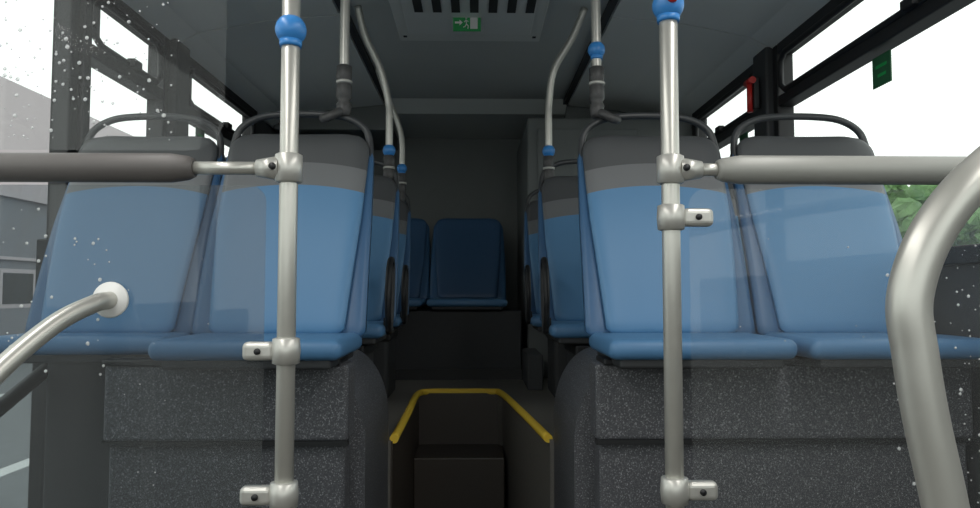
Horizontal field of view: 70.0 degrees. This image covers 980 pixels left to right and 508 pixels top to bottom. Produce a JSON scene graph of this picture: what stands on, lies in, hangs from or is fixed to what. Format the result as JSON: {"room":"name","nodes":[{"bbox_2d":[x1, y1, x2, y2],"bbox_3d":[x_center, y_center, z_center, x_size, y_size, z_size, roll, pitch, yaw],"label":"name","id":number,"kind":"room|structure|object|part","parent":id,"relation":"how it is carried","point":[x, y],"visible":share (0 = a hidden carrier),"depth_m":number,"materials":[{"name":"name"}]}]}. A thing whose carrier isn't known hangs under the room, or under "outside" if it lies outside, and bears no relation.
{"room":"vehicle interior","nodes":[
{"label":"vehicle interior","id":0,"kind":"room"},
{"bbox_2d":[28,0,80,507],"bbox_3d":[-1.326,0.044,1.298,0.100,2.050,1.850,0,-3,-1],"label":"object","id":1,"kind":"structure","parent":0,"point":[63,113],"depth_m":2.20,"materials":[{"name":"metal"}]},
{"bbox_2d":[0,363,47,417],"bbox_3d":[-1.296,0.433,1.740,0.040,0.318,0.783,0,-3,-1],"label":"door arm","id":2,"kind":"object","parent":1,"relation":"attached to","point":[35,378],"depth_m":1.93,"materials":[{"name":"black painted metal"}]},
{"bbox_2d":[122,0,383,125],"bbox_3d":[-0.956,-1.036,1.478,0.705,0.155,5.880,0,-3,-1],"label":"panel","id":3,"kind":"object","parent":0,"point":[236,41],"depth_m":3.22,"materials":[{"name":"grey plastic"}]},
{"bbox_2d":[242,116,278,135],"bbox_3d":[-1.365,0.090,1.701,0.060,2.600,6.660,0,-3,-1],"label":"wall","id":4,"kind":"structure","parent":0,"point":[263,127],"depth_m":4.30,"materials":[{"name":"black plastic"}]},
{"bbox_2d":[76,0,169,152],"bbox_3d":[-1.356,-0.425,2.569,0.070,0.980,0.620,0,-3,-1],"label":"frame","id":5,"kind":"object","parent":4,"relation":"attached to","point":[156,96],"visible":0.29,"depth_m":2.54,"materials":[{"name":"grey metal"}]},
{"bbox_2d":[92,0,163,84],"bbox_3d":[-1.326,-0.774,2.588,0.026,0.186,0.505,0,-3,-1],"label":"seal","id":6,"kind":"object","parent":4,"relation":"attached to","point":[97,4],"visible":0.88,"depth_m":2.52,"materials":[{"name":"black rubber"}]},
{"bbox_2d":[127,58,142,70],"bbox_3d":[-1.311,-0.699,2.585,0.030,0.030,0.060,0,-3,-1],"label":"window latch","id":7,"kind":"object","parent":6,"relation":"attached to","point":[136,65],"visible":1,"depth_m":2.57,"materials":[{"name":"grey plastic"}]},
{"bbox_2d":[167,39,189,136],"bbox_3d":[-1.349,-0.405,2.949,0.100,0.980,0.140,0,-3,-1],"label":"trim","id":8,"kind":"structure","parent":4,"relation":"attached to","point":[179,63],"depth_m":2.92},
{"bbox_2d":[189,68,254,136],"bbox_3d":[-1.346,-0.723,3.552,0.026,0.186,0.915,0,-3,-1],"label":"seal","id":9,"kind":"object","parent":4,"relation":"attached to","point":[193,71],"visible":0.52,"depth_m":3.38,"materials":[{"name":"black rubber"}]},
{"bbox_2d":[223,122,231,129],"bbox_3d":[-1.331,-0.648,3.548,0.030,0.030,0.060,0,-3,-1],"label":"window latch","id":10,"kind":"object","parent":9,"relation":"attached to","point":[228,126],"visible":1,"depth_m":3.52,"materials":[{"name":"black plastic"}]},
{"bbox_2d":[189,57,257,147],"bbox_3d":[-1.376,-0.374,3.533,0.070,0.980,1.030,0,-3,-1],"label":"frame","id":11,"kind":"object","parent":4,"relation":"attached to","point":[227,136],"visible":0.13,"depth_m":3.51,"materials":[{"name":"black metal"}]},
{"label":"pane","id":12,"kind":"object","parent":11,"relation":"in","visible":0},
{"bbox_2d":[195,127,204,136],"bbox_3d":[-1.370,-0.546,3.307,0.006,0.090,0.100,0,-3,-1],"label":"window sticker","id":13,"kind":"object","parent":12,"relation":"attached to","point":[198,132],"visible":0.4,"depth_m":3.30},
{"bbox_2d":[257,0,608,133],"bbox_3d":[-0.035,-1.077,1.789,2.600,0.260,6.660,0,-3,-1],"label":"ceiling","id":14,"kind":"structure","parent":0,"point":[413,69],"depth_m":3.65,"materials":[{"name":"grey plastic"}]},
{"bbox_2d":[453,17,480,31],"bbox_3d":[-0.100,-1.000,3.026,0.120,0.072,0.021,0,-3,-1],"label":"emergency exit sign","id":15,"kind":"object","parent":14,"relation":"attached to","point":[472,24],"visible":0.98,"depth_m":3.02,"materials":[{"name":"green plastic"}]},
{"bbox_3d":[-0.070,-0.999,3.021,0.032,0.052,0.002,0,7,-1],"label":"door","id":16,"kind":"part","parent":15,"relation":"part of","materials":[{"name":"white plastic"}]},
{"bbox_2d":[388,0,548,41],"bbox_3d":[-0.087,-1.040,2.918,0.660,0.015,0.820,0,-3,-1],"label":"ceiling vent panel","id":17,"kind":"object","parent":14,"relation":"attached to","point":[542,5],"depth_m":3.24,"materials":[{"name":"grey plastic"}]},
{"bbox_2d":[400,0,537,34],"bbox_3d":[-0.087,-1.029,2.887,0.560,0.012,0.660,0,-3,-1],"label":"ceiling vent","id":18,"kind":"object","parent":14,"relation":"in","point":[427,21],"depth_m":2.99,"materials":[{"name":"plastic"}]},
{"bbox_3d":[-0.062,-1.032,2.768,0.504,0.005,0.380,0,-3,-1],"label":"vent slots","id":19,"kind":"part","parent":18,"relation":"part of","materials":[{"name":"black plastic"}]},
{"bbox_2d":[334,0,617,105],"bbox_3d":[-0.029,-1.109,1.510,1.150,0.025,5.900,0,-3,-1],"label":"trim","id":20,"kind":"structure","parent":14,"relation":"attached to","point":[611,4],"depth_m":3.51,"materials":[{"name":"grey plastic"}]},
{"bbox_2d":[374,138,520,308],"bbox_3d":[-0.102,0.119,5.090,2.720,2.300,0.060,0,-3,-1],"label":"wall","id":21,"kind":"structure","parent":0,"point":[446,177],"depth_m":5.09,"materials":[{"name":"grey plastic"}]},
{"bbox_2d":[274,98,625,149],"bbox_3d":[-0.094,-0.886,4.728,2.560,0.230,0.750,0,-3,-1],"label":"ceiling bulkhead","id":22,"kind":"object","parent":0,"point":[419,117],"depth_m":4.47,"materials":[{"name":"grey plastic"}]},
{"bbox_2d":[387,378,554,507],"bbox_3d":[-0.075,0.946,3.674,2.600,0.500,2.680,0,-3,-1],"label":"floor","id":23,"kind":"structure","parent":0,"point":[454,450],"depth_m":3.15,"materials":[{"name":"plastic"}]},
{"bbox_2d":[358,343,376,361],"bbox_3d":[-0.887,0.482,2.586,0.890,0.310,0.310,0,-3,-1],"label":"pedestal","id":24,"kind":"object","parent":23,"relation":"on","point":[368,350],"visible":0.13,"depth_m":2.57,"materials":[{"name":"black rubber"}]},
{"bbox_3d":[-0.887,0.347,2.593,0.890,0.040,0.310,0,-3,-1],"label":"plinth rail","id":25,"kind":"part","parent":24,"relation":"part of","materials":[{"name":"black metal"}]},
{"bbox_2d":[362,159,399,344],"bbox_3d":[-0.599,-0.048,2.714,0.487,0.756,0.557,0,-3,-1],"label":"seat","id":26,"kind":"object","parent":24,"relation":"on","point":[383,272],"visible":0.38,"depth_m":2.78,"materials":[{"name":"plastic"}]},
{"bbox_2d":[362,321,386,337],"bbox_3d":[-0.602,0.277,2.582,0.456,0.050,0.330,0,-3,-1],"label":"cushion","id":27,"kind":"object","parent":26,"relation":"on","point":[375,329],"depth_m":2.43,"materials":[{"name":"blue fabric"}]},
{"bbox_2d":[354,5,395,180],"bbox_3d":[-0.492,-0.641,2.976,0.190,0.812,0.059,2,-3,-26],"label":"pole","id":28,"kind":"object","parent":26,"relation":"attached to","point":[389,150],"visible":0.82,"depth_m":2.98,"materials":[{"name":"metal"}]},
{"bbox_3d":[-0.609,-0.319,2.968,0.449,0.188,0.058,0,-3,-1],"label":"grab handle","id":29,"kind":"part","parent":26,"relation":"part of","materials":[{"name":"plastic"}]},
{"bbox_3d":[-0.363,0.150,2.545,0.022,0.285,0.155,0,-3,-1],"label":"armrest","id":30,"kind":"part","parent":26,"relation":"part of","materials":[{"name":"black plastic"}]},
{"bbox_2d":[373,330,397,397],"bbox_3d":[-0.903,0.522,3.345,0.890,0.310,0.310,0,-3,-1],"label":"pedestal","id":31,"kind":"object","parent":23,"relation":"on","point":[384,355],"visible":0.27,"depth_m":3.21,"materials":[{"name":"black plastic"}]},
{"bbox_3d":[-0.903,0.388,3.352,0.890,0.040,0.310,0,-3,-1],"label":"plinth rail","id":32,"kind":"part","parent":31,"relation":"part of","materials":[{"name":"black metal"}]},
{"bbox_2d":[393,193,410,330],"bbox_3d":[-0.639,-0.007,3.492,0.487,0.756,0.557,0,-3,-1],"label":"seat","id":33,"kind":"object","parent":31,"relation":"on","point":[403,284],"visible":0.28,"depth_m":3.58,"materials":[{"name":"plastic"}]},
{"bbox_2d":[375,67,406,201],"bbox_3d":[-0.534,-0.627,3.759,0.183,0.757,0.059,1,-3,-21],"label":"pole","id":34,"kind":"object","parent":33,"relation":"attached to","point":[401,168],"visible":0.65,"depth_m":3.76,"materials":[{"name":"metal"}]},
{"bbox_2d":[393,314,401,326],"bbox_3d":[-0.643,0.318,3.361,0.456,0.050,0.330,0,-3,-1],"label":"cushion","id":35,"kind":"object","parent":33,"relation":"on","point":[398,323],"depth_m":3.21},
{"bbox_3d":[-0.404,0.191,3.323,0.022,0.285,0.155,0,-3,-1],"label":"armrest","id":36,"kind":"part","parent":33,"relation":"part of","materials":[{"name":"black plastic"}]},
{"bbox_3d":[-0.650,-0.278,3.747,0.449,0.188,0.058,0,-3,-1],"label":"grab handle","id":37,"kind":"part","parent":33,"relation":"part of","materials":[{"name":"plastic"}]},
{"bbox_2d":[395,309,521,379],"bbox_3d":[-0.594,0.525,4.157,1.540,0.390,0.420,0,-3,-1],"label":"pedestal","id":38,"kind":"object","parent":23,"relation":"on","point":[432,344],"visible":0.46,"depth_m":3.98,"materials":[{"name":"black plastic"}]},
{"bbox_2d":[409,218,429,309],"bbox_3d":[-0.616,0.041,4.261,0.476,0.582,0.677,0,-3,-1],"label":"seat","id":39,"kind":"object","parent":38,"relation":"on","point":[420,234],"visible":0.25,"depth_m":4.40,"materials":[{"name":"blue fabric"}]},
{"bbox_2d":[409,298,426,306],"bbox_3d":[-0.613,0.285,4.134,0.456,0.043,0.450,0,-3,-1],"label":"cushion","id":40,"kind":"object","parent":39,"relation":"on","point":[413,302],"depth_m":3.93,"materials":[{"name":"blue fabric"}]},
{"bbox_2d":[426,218,506,309],"bbox_3d":[-0.136,0.042,4.271,0.476,0.582,0.677,0,-3,-1],"label":"seat","id":41,"kind":"object","parent":38,"relation":"on","point":[467,272],"visible":1,"depth_m":4.40,"materials":[{"name":"blue fabric"}]},
{"bbox_2d":[426,298,506,306],"bbox_3d":[-0.133,0.286,4.144,0.456,0.043,0.450,0,-3,-1],"label":"cushion","id":42,"kind":"object","parent":41,"relation":"on","point":[432,302],"depth_m":3.92,"materials":[{"name":"blue fabric"}]},
{"bbox_2d":[390,388,552,442],"bbox_3d":[-0.079,0.652,2.923,0.559,0.030,1.132,0,-3,-1],"label":"strip","id":43,"kind":"object","parent":23,"relation":"on","point":[545,435],"depth_m":2.94,"materials":[{"name":"yellow plastic"}]},
{"bbox_2d":[522,348,542,389],"bbox_3d":[0.225,0.608,3.728,0.080,0.180,0.400,0,-3,-1],"label":"box","id":44,"kind":"object","parent":23,"relation":"on","point":[532,359],"visible":1,"depth_m":3.53,"materials":[{"name":"black plastic"}]},
{"bbox_2d":[546,334,567,396],"bbox_3d":[0.747,0.524,3.378,0.930,0.310,0.310,0,-3,-1],"label":"pedestal","id":45,"kind":"object","parent":23,"relation":"on","point":[557,353],"visible":0.17,"depth_m":3.23,"materials":[{"name":"black plastic"}]},
{"bbox_2d":[524,189,541,331],"bbox_3d":[0.409,-0.005,3.513,0.487,0.756,0.557,0,-3,-1],"label":"seat","id":46,"kind":"object","parent":45,"relation":"on","point":[531,259],"visible":0.31,"depth_m":3.58,"materials":[{"name":"plastic"}]},
{"bbox_3d":[0.180,0.192,3.335,0.022,0.285,0.155,0,-3,-1],"label":"armrest","id":47,"kind":"part","parent":46,"relation":"part of","materials":[{"name":"black plastic"}]},
{"bbox_3d":[0.410,-0.277,3.768,0.449,0.188,0.058,0,-3,-1],"label":"grab handle","id":48,"kind":"part","parent":46,"relation":"part of","materials":[{"name":"plastic"}]},
{"bbox_2d":[530,314,541,326],"bbox_3d":[0.417,0.319,3.382,0.456,0.050,0.330,0,-3,-1],"label":"cushion","id":49,"kind":"object","parent":46,"relation":"on","point":[535,321],"depth_m":3.22,"materials":[{"name":"blue fabric"}]},
{"bbox_2d":[565,344,589,362],"bbox_3d":[0.762,0.484,2.619,0.930,0.310,0.310,0,-3,-1],"label":"pedestal","id":50,"kind":"object","parent":23,"relation":"on","point":[573,349],"visible":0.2,"depth_m":2.51,"materials":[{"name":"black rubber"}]},
{"bbox_2d":[538,159,589,343],"bbox_3d":[0.430,-0.047,2.734,0.487,0.756,0.557,0,-3,-1],"label":"seat","id":51,"kind":"object","parent":50,"relation":"on","point":[559,248],"visible":0.41,"depth_m":2.80,"materials":[{"name":"plastic"}]},
{"bbox_3d":[0.201,0.151,2.556,0.022,0.285,0.155,0,-3,-1],"label":"armrest","id":52,"kind":"part","parent":51,"relation":"part of","materials":[{"name":"black plastic"}]},
{"bbox_3d":[0.430,-0.318,2.989,0.449,0.188,0.058,0,-3,-1],"label":"grab handle","id":53,"kind":"part","parent":51,"relation":"part of","materials":[{"name":"plastic"}]},
{"bbox_2d":[542,7,587,180],"bbox_3d":[0.323,-0.641,2.990,0.207,0.814,0.058,-1,-3,21],"label":"pole","id":54,"kind":"object","parent":51,"relation":"attached to","point":[548,151],"visible":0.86,"depth_m":2.99,"materials":[{"name":"metal"}]},
{"bbox_2d":[548,321,589,337],"bbox_3d":[0.438,0.278,2.603,0.456,0.050,0.330,0,-3,-1],"label":"cushion","id":55,"kind":"object","parent":51,"relation":"on","point":[556,329],"depth_m":2.44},
{"bbox_3d":[0.762,0.349,2.626,0.930,0.040,0.310,0,-3,-1],"label":"plinth rail","id":56,"kind":"part","parent":50,"relation":"part of","materials":[{"name":"black rubber"}]},
{"bbox_2d":[727,183,757,333],"bbox_3d":[0.915,-0.046,2.744,0.476,0.756,0.557,0,-3,-1],"label":"seat","id":57,"kind":"object","parent":50,"relation":"on","point":[730,185],"visible":0.02,"depth_m":2.92,"materials":[{"name":"plastic"}]},
{"bbox_2d":[517,118,691,377],"bbox_3d":[0.699,-0.019,4.562,0.980,1.520,1.020,0,-3,-1],"label":"wall panel","id":58,"kind":"object","parent":23,"relation":"on","point":[566,132],"visible":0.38,"depth_m":4.11,"materials":[{"name":"black plastic"}]},
{"bbox_3d":[0.573,-0.184,4.085,0.590,1.100,0.025,0,-3,-1],"label":"door","id":59,"kind":"part","parent":58,"relation":"part of","materials":[{"name":"grey plastic"}]},
{"bbox_2d":[567,0,829,116],"bbox_3d":[0.898,-1.034,1.515,0.705,0.155,5.880,0,-3,-1],"label":"panel","id":60,"kind":"object","parent":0,"point":[718,40],"depth_m":3.22,"materials":[{"name":"grey plastic"}]},
{"bbox_2d":[706,118,979,507],"bbox_3d":[1.295,0.093,1.754,0.060,2.600,6.660,0,-3,-1],"label":"wall","id":61,"kind":"structure","parent":0,"point":[946,311],"depth_m":1.85,"materials":[{"name":"black plastic"}]},
{"bbox_2d":[692,64,753,149],"bbox_3d":[1.233,-0.370,3.610,0.070,0.980,0.980,0,-3,-1],"label":"frame","id":62,"kind":"object","parent":61,"relation":"attached to","point":[723,139],"visible":0.09,"depth_m":3.60,"materials":[{"name":"black metal"}]},
{"label":"pane","id":63,"kind":"object","parent":62,"relation":"in","visible":0},
{"bbox_2d":[739,132,747,140],"bbox_3d":[1.236,-0.541,3.409,0.006,0.090,0.100,0,-3,-1],"label":"window sticker","id":64,"kind":"object","parent":63,"relation":"attached to","point":[745,135],"visible":0.19,"depth_m":3.41,"materials":[{"name":"green plastic"}]},
{"bbox_2d":[694,75,751,138],"bbox_3d":[1.203,-0.719,3.628,0.026,0.186,0.865,0,-3,-1],"label":"seal","id":65,"kind":"object","parent":61,"relation":"attached to","point":[739,86],"visible":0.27,"depth_m":3.55,"materials":[{"name":"black rubber"}]},
{"bbox_2d":[715,125,723,133],"bbox_3d":[1.188,-0.644,3.624,0.030,0.030,0.060,0,-3,-1],"label":"latch","id":66,"kind":"object","parent":65,"relation":"attached to","point":[718,129],"visible":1,"depth_m":3.60,"materials":[{"name":"black plastic"}]},
{"bbox_2d":[743,76,759,112],"bbox_3d":[1.146,-0.694,3.065,0.047,0.150,0.070,0,-3,-1],"label":"hammer","id":67,"kind":"object","parent":61,"relation":"attached to","point":[752,83],"visible":1,"depth_m":3.04,"materials":[{"name":"red plastic"}]},
{"bbox_2d":[753,47,773,135],"bbox_3d":[1.230,-0.399,3.051,0.100,0.980,0.140,0,-3,-1],"label":"trim","id":68,"kind":"structure","parent":61,"relation":"attached to","point":[763,61],"depth_m":3.01,"materials":[{"name":"black plastic"}]},
{"bbox_2d":[778,0,926,91],"bbox_3d":[1.235,-0.803,2.035,0.026,0.186,1.815,0,-3,-1],"label":"seal","id":69,"kind":"object","parent":61,"relation":"attached to","point":[843,5],"visible":0.92,"depth_m":2.53,"materials":[{"name":"black rubber"}]},
{"bbox_2d":[900,0,918,11],"bbox_3d":[1.220,-0.729,2.031,0.030,0.030,0.060,0,-3,-1],"label":"latch","id":70,"kind":"object","parent":69,"relation":"attached to","point":[905,5],"visible":1,"depth_m":2.03,"materials":[{"name":"black plastic"}]},
{"bbox_2d":[772,0,979,265],"bbox_3d":[1.265,-0.454,2.018,0.070,0.980,1.930,0,-3,-1],"label":"frame","id":71,"kind":"object","parent":61,"relation":"attached to","point":[929,13],"visible":0.4,"depth_m":2.43,"materials":[{"name":"black metal"}]},
{"label":"pane","id":72,"kind":"object","parent":71,"relation":"in","visible":0},
{"bbox_2d":[872,49,891,89],"bbox_3d":[1.260,-0.592,2.250,0.006,0.100,0.100,0,-3,-1],"label":"window sticker","id":73,"kind":"object","parent":72,"relation":"attached to","point":[882,64],"visible":1,"depth_m":2.24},
{"label":"wall","id":74,"kind":"structure","parent":61,"relation":"attached to","visible":0},
{"bbox_2d":[740,235,979,502],"bbox_3d":[0.657,0.211,1.222,0.441,0.494,0.002,0,-3,-1],"label":"snow","id":75,"kind":"object","parent":74,"relation":"attached to","point":[887,274],"visible":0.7,"depth_m":1.23,"materials":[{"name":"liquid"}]},
{"bbox_3d":[-0.035,1.120,1.673,2.600,0.060,6.660,0,-3,-1],"label":"floor","id":76,"kind":"structure","parent":0,"visible":0},
{"bbox_2d":[0,282,128,384],"bbox_3d":[-0.712,0.543,0.952,0.060,1.016,0.484,-1,-3,16],"label":"curved handrail","id":77,"kind":"object","parent":76,"relation":"on","point":[109,299],"visible":1,"depth_m":1.09,"materials":[{"name":"silver metal"}]},
{"bbox_2d":[43,363,109,507],"bbox_3d":[-1.114,0.703,2.159,0.340,0.825,0.310,0,-3,-1],"label":"filler panel","id":78,"kind":"object","parent":76,"relation":"on","point":[76,467],"visible":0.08,"depth_m":2.01,"materials":[{"name":"grey plastic"}]},
{"bbox_2d":[100,350,387,507],"bbox_3d":[-0.655,0.694,2.028,0.643,0.828,0.590,0,-3,-1],"label":"box","id":79,"kind":"object","parent":76,"relation":"on","point":[209,423],"visible":0.92,"depth_m":1.76,"materials":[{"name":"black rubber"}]},
{"bbox_2d":[0,113,224,362],"bbox_3d":[-1.066,-0.084,2.025,0.476,0.756,0.437,0,-3,-1],"label":"seat","id":80,"kind":"object","parent":79,"relation":"on","point":[158,233],"visible":0.73,"depth_m":2.03,"materials":[{"name":"plastic"}]},
{"bbox_2d":[0,332,189,354],"bbox_3d":[-1.063,0.240,1.894,0.456,0.050,0.210,0,-3,-1],"label":"cushion","id":81,"kind":"object","parent":80,"relation":"on","point":[64,343],"depth_m":1.79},
{"bbox_3d":[-1.069,-0.358,2.220,0.449,0.188,0.058,0,-3,-1],"label":"grab handle","id":82,"kind":"part","parent":80,"relation":"part of","materials":[{"name":"plastic"}]},
{"bbox_3d":[-0.664,0.476,1.762,0.613,0.012,0.025,0,-3,-1],"label":"ledge trim","id":83,"kind":"part","parent":79,"relation":"part of","materials":[{"name":"black rubber"}]},
{"bbox_3d":[-0.675,0.276,1.815,0.593,0.016,0.120,0,-3,-1],"label":"rail","id":84,"kind":"part","parent":79,"relation":"part of","materials":[{"name":"grey metal"}]},
{"bbox_2d":[148,111,373,369],"bbox_3d":[-0.584,-0.089,1.935,0.476,0.756,0.557,0,-3,-1],"label":"seat","id":85,"kind":"object","parent":79,"relation":"on","point":[237,296],"visible":0.91,"depth_m":1.99,"materials":[{"name":"plastic"}]},
{"bbox_2d":[148,333,361,360],"bbox_3d":[-0.582,0.236,1.804,0.456,0.050,0.330,0,-3,-1],"label":"cushion","id":86,"kind":"object","parent":85,"relation":"on","point":[196,346],"depth_m":1.65,"materials":[{"name":"blue fabric"}]},
{"bbox_3d":[-0.589,-0.360,2.190,0.449,0.188,0.058,0,-3,-1],"label":"grab handle","id":87,"kind":"part","parent":85,"relation":"part of","materials":[{"name":"plastic"}]},
{"bbox_2d":[319,0,352,122],"bbox_3d":[-0.483,-0.746,2.219,0.098,0.672,0.059,2,-3,-27],"label":"pole","id":88,"kind":"object","parent":85,"relation":"attached to","point":[344,82],"visible":0.99,"depth_m":2.20,"materials":[{"name":"metal"}]},
{"bbox_2d":[240,0,306,507],"bbox_3d":[-0.368,-0.035,1.216,0.113,2.199,0.080,0,-3,-1],"label":"pole","id":89,"kind":"object","parent":76,"relation":"on","point":[284,350],"visible":1,"depth_m":1.20,"materials":[{"name":"metal"}]},
{"bbox_2d":[0,152,302,183],"bbox_3d":[-0.811,-0.150,1.213,0.966,0.052,0.052,0,-3,-1],"label":"rail","id":90,"kind":"object","parent":89,"relation":"attached to","point":[285,166],"visible":0.93,"depth_m":1.20,"materials":[{"name":"metal"}]},
{"bbox_2d":[254,157,276,179],"bbox_3d":[-0.386,-0.150,1.222,0.040,0.044,0.044,0,-3,-1],"label":"socket","id":91,"kind":"object","parent":90,"relation":"attached to","point":[265,167],"depth_m":1.21,"materials":[{"name":"metal"}]},
{"label":"screen","id":92,"kind":"object","parent":89,"relation":"attached to","visible":0},
{"bbox_2d":[0,0,240,485],"bbox_3d":[-0.656,-0.021,1.208,0.463,0.936,0.002,0,-3,-1],"label":"snow","id":93,"kind":"object","parent":92,"relation":"attached to","point":[4,75],"visible":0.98,"depth_m":1.22,"materials":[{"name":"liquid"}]},
{"bbox_2d":[652,0,717,507],"bbox_3d":[0.335,-0.035,1.230,0.113,2.199,0.080,0,-3,-1],"label":"pole","id":94,"kind":"object","parent":76,"relation":"on","point":[676,491],"visible":1,"depth_m":1.21,"materials":[{"name":"metal"}]},
{"bbox_2d":[656,153,966,184],"bbox_3d":[0.770,-0.148,1.245,0.950,0.052,0.052,0,-3,-1],"label":"rail","id":95,"kind":"object","parent":94,"relation":"attached to","point":[671,167],"depth_m":1.22,"materials":[{"name":"silver metal"}]},
{"bbox_2d":[554,347,976,507],"bbox_3d":[0.729,0.696,2.056,1.018,0.828,0.590,0,-3,-1],"label":"box","id":96,"kind":"object","parent":76,"relation":"on","point":[784,437],"visible":0.66,"depth_m":1.79,"materials":[{"name":"grey plastic"}]},
{"bbox_2d":[577,112,796,368],"bbox_3d":[0.506,-0.088,1.957,0.476,0.756,0.557,0,-3,-1],"label":"seat","id":97,"kind":"object","parent":96,"relation":"on","point":[619,193],"visible":0.78,"depth_m":2.00,"materials":[{"name":"plastic"}]},
{"bbox_2d":[588,0,621,123],"bbox_3d":[0.362,-0.745,2.237,0.099,0.672,0.060,-2,-3,27],"label":"pole","id":98,"kind":"object","parent":97,"relation":"attached to","point":[596,49],"visible":1,"depth_m":2.22,"materials":[{"name":"metal"}]},
{"bbox_3d":[0.501,-0.359,2.212,0.449,0.188,0.058,0,-3,-1],"label":"grab handle","id":99,"kind":"part","parent":97,"relation":"part of","materials":[{"name":"plastic"}]},
{"bbox_2d":[589,332,796,359],"bbox_3d":[0.508,0.237,1.826,0.456,0.050,0.330,0,-3,-1],"label":"cushion","id":100,"kind":"object","parent":97,"relation":"on","point":[614,345],"depth_m":1.67,"materials":[{"name":"blue fabric"}]},
{"bbox_3d":[0.765,0.278,1.844,0.955,0.016,0.120,0,-3,-1],"label":"rail","id":101,"kind":"part","parent":96,"relation":"part of","materials":[{"name":"black rubber"}]},
{"bbox_3d":[0.756,0.477,1.790,0.975,0.012,0.025,0,-3,-1],"label":"ledge trim","id":102,"kind":"part","parent":96,"relation":"part of","materials":[{"name":"black rubber"}]},
{"bbox_2d":[730,113,979,368],"bbox_3d":[0.991,-0.087,1.966,0.476,0.756,0.557,0,-3,-1],"label":"seat","id":103,"kind":"object","parent":96,"relation":"on","point":[813,292],"visible":0.74,"depth_m":2.02,"materials":[{"name":"plastic"}]},
{"bbox_3d":[0.986,-0.358,2.221,0.449,0.188,0.058,0,-3,-1],"label":"grab handle","id":104,"kind":"part","parent":103,"relation":"part of","materials":[{"name":"plastic"}]},
{"bbox_2d":[765,332,979,359],"bbox_3d":[0.993,0.237,1.835,0.456,0.050,0.330,0,-3,-1],"label":"cushion","id":105,"kind":"object","parent":103,"relation":"on","point":[810,345],"depth_m":1.68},
{"bbox_2d":[885,146,979,507],"bbox_3d":[0.787,0.394,0.573,0.958,1.278,0.092,0,-3,-8],"label":"handrail","id":106,"kind":"object","parent":76,"relation":"on","point":[924,248],"visible":1,"depth_m":0.53,"materials":[{"name":"metal"}]},
{"label":"outside","id":107,"kind":"structure","parent":0,"visible":0},
{"bbox_2d":[0,363,32,507],"bbox_3d":[-0.301,2.191,14.902,80.000,0.100,70.000,0,-3,-1],"label":"ground","id":108,"kind":"structure","parent":107,"point":[15,423],"depth_m":6.21,"materials":[{"name":"grey asphalt"}]},
{"bbox_2d":[0,394,28,476],"bbox_3d":[-4.975,1.738,7.320,2.750,0.007,25.000,0,-3,-1],"label":"road marking","id":109,"kind":"object","parent":108,"relation":"on","point":[17,466],"visible":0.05,"depth_m":5.34,"materials":[{"name":"white paint"}]},
{"bbox_2d":[0,196,46,335],"bbox_3d":[-11.859,0.664,17.755,5.000,3.250,24.000,0,-3,-1],"label":"building base","id":110,"kind":"object","parent":108,"relation":"on","point":[30,224],"visible":0.12,"depth_m":13.77,"materials":[{"name":"grey concrete"}]},
{"bbox_2d":[0,268,35,308],"bbox_3d":[-9.310,0.762,15.347,0.020,0.760,10.860,0,-3,-1],"label":"window frames","id":111,"kind":"structure","parent":110,"relation":"attached to","point":[2,270],"depth_m":13.58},
{"bbox_2d":[2,273,33,303],"bbox_3d":[-9.310,0.762,15.347,0.040,0.600,10.700,0,-3,-1],"label":"building windows","id":112,"kind":"structure","parent":110,"relation":"in","point":[17,287],"depth_m":13.71,"materials":[{"name":"grey glass"}]},
{"bbox_2d":[0,188,46,261],"bbox_3d":[-9.359,-0.317,17.857,0.200,1.320,24.000,0,-3,-1],"label":"crown molding","id":113,"kind":"structure","parent":110,"relation":"attached to","point":[3,192],"depth_m":13.74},
{"bbox_2d":[0,76,131,197],"bbox_3d":[-12.009,-2.107,17.899,4.700,2.300,24.000,0,-3,-1],"label":"building","id":114,"kind":"structure","parent":110,"relation":"on","point":[39,108],"depth_m":14.42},
{"bbox_2d":[884,185,937,238],"bbox_3d":[10.981,0.124,16.547,4.036,4.214,4.259,0,-3,-1],"label":"tree","id":115,"kind":"object","parent":108,"relation":"on","point":[911,199],"visible":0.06,"depth_m":15.81,"materials":[{"name":"green plant"}]},
{"bbox_2d":[893,206,979,245],"bbox_3d":[9.731,0.475,14.089,3.307,3.254,2.998,1,-3,-24],"label":"tree","id":116,"kind":"object","parent":108,"relation":"on","point":[966,236],"visible":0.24,"depth_m":13.54,"materials":[{"name":"green plant"}]}
]}

